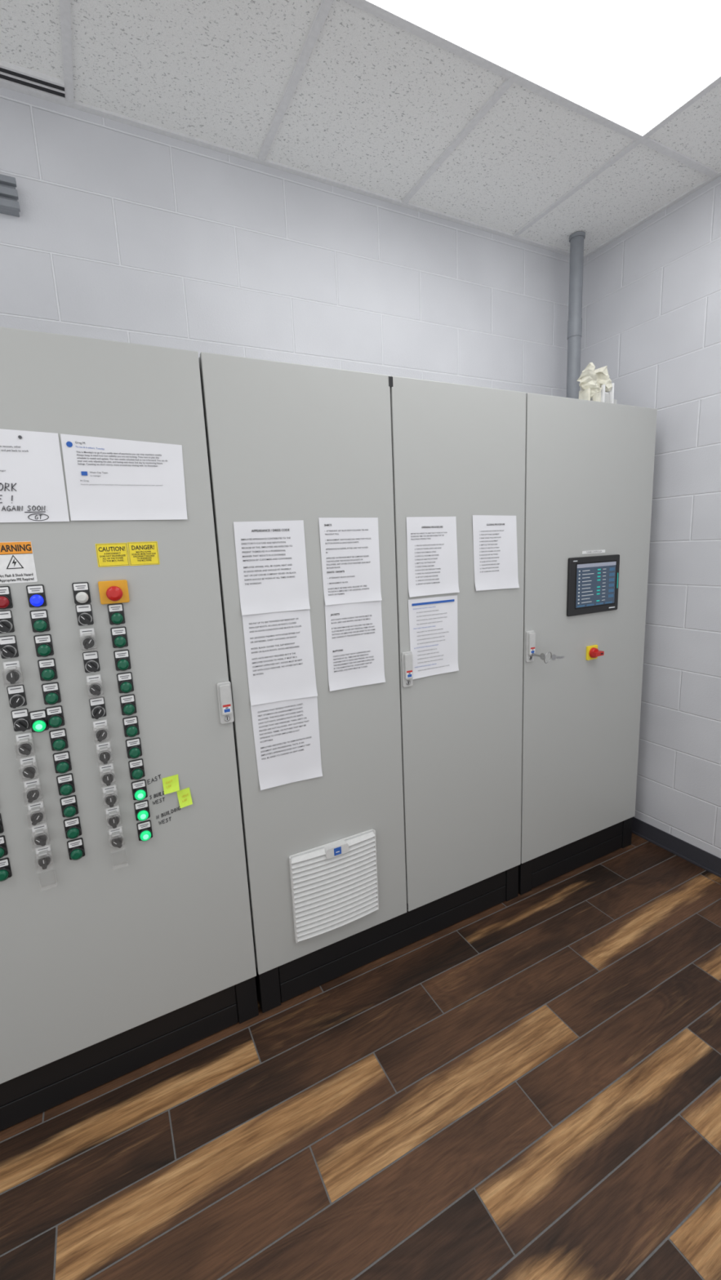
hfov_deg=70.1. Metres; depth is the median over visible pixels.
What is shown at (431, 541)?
paper notice
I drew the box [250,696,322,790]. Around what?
paper notice
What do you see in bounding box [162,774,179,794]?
sticky note
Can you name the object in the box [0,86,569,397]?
wall
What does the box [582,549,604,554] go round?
name label
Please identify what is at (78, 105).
trim
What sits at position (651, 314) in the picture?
wall
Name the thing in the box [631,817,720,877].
baseboard
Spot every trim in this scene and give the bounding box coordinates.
[0,81,720,259]
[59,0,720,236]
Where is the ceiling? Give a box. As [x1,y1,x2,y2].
[0,0,720,253]
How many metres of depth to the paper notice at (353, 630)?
1.77 m
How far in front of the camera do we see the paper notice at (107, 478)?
1.38 m
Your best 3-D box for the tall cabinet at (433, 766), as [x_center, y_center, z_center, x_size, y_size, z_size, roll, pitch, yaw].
[0.034,0.155,2.103,1.216,2.165,0.526,-8,12,-26]
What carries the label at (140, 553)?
attached to the tall cabinet at (114, 962)
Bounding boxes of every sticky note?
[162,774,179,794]
[177,787,192,808]
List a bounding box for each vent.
[0,59,65,101]
[288,829,378,942]
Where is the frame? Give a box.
[351,0,720,140]
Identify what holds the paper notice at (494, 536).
attached to the tall cabinet at (433, 766)
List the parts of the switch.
rotary knob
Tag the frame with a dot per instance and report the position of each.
(368, 4)
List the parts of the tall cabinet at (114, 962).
emergency stop button, cabinet lock handle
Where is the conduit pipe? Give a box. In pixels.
[565,231,585,399]
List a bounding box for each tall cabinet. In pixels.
[0,326,258,1131]
[198,351,525,1013]
[517,392,657,894]
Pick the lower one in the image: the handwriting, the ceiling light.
the handwriting
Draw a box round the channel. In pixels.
[0,173,20,217]
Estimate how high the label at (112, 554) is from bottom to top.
0.062 m
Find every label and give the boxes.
[0,541,37,583]
[95,542,129,567]
[127,541,159,565]
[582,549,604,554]
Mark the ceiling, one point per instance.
(374, 104)
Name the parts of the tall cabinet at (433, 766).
door panel, cabinet lock handle, door panel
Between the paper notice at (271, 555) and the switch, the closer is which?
the paper notice at (271, 555)
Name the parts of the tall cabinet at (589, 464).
cabinet lock handle, touchscreen panel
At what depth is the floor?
1.46 m
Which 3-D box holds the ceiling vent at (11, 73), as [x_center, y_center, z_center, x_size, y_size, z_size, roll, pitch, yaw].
[-1.456,-1.616,1.308,1.229,0.014,0.061,-8,12,-26]
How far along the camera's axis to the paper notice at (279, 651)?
1.65 m
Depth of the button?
1.39 m
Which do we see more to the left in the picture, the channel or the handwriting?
the channel
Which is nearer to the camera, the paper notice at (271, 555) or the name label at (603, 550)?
the paper notice at (271, 555)
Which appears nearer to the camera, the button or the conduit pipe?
the button
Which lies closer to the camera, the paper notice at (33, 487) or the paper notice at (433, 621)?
the paper notice at (33, 487)
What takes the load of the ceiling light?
attached to the frame
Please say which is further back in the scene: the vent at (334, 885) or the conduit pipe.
the conduit pipe
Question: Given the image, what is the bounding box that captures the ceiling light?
[368,0,720,134]
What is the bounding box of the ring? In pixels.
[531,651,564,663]
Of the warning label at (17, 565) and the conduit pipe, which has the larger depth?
the conduit pipe
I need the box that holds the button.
[0,582,152,881]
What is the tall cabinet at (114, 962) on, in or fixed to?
on the floor
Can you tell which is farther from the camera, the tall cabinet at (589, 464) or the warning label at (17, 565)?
the tall cabinet at (589, 464)
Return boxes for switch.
[586,644,604,660]
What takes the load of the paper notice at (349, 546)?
attached to the tall cabinet at (433, 766)
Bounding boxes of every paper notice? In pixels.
[0,428,69,522]
[60,433,187,520]
[233,520,310,615]
[242,609,317,705]
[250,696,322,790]
[318,517,382,605]
[324,600,385,691]
[406,516,459,597]
[408,595,458,679]
[472,515,519,591]
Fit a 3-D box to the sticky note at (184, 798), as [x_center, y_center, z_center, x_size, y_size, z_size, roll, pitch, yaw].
[-0.538,0.483,1.572,0.041,0.056,0.010,-8,12,-26]
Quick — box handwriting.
[146,774,180,824]
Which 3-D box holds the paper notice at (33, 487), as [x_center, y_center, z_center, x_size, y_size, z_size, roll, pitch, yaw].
[-0.884,-0.403,1.254,0.280,0.226,0.004,-8,12,-26]
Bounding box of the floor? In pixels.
[0,832,720,1279]
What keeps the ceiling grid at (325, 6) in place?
attached to the ceiling
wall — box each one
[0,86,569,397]
[579,175,720,857]

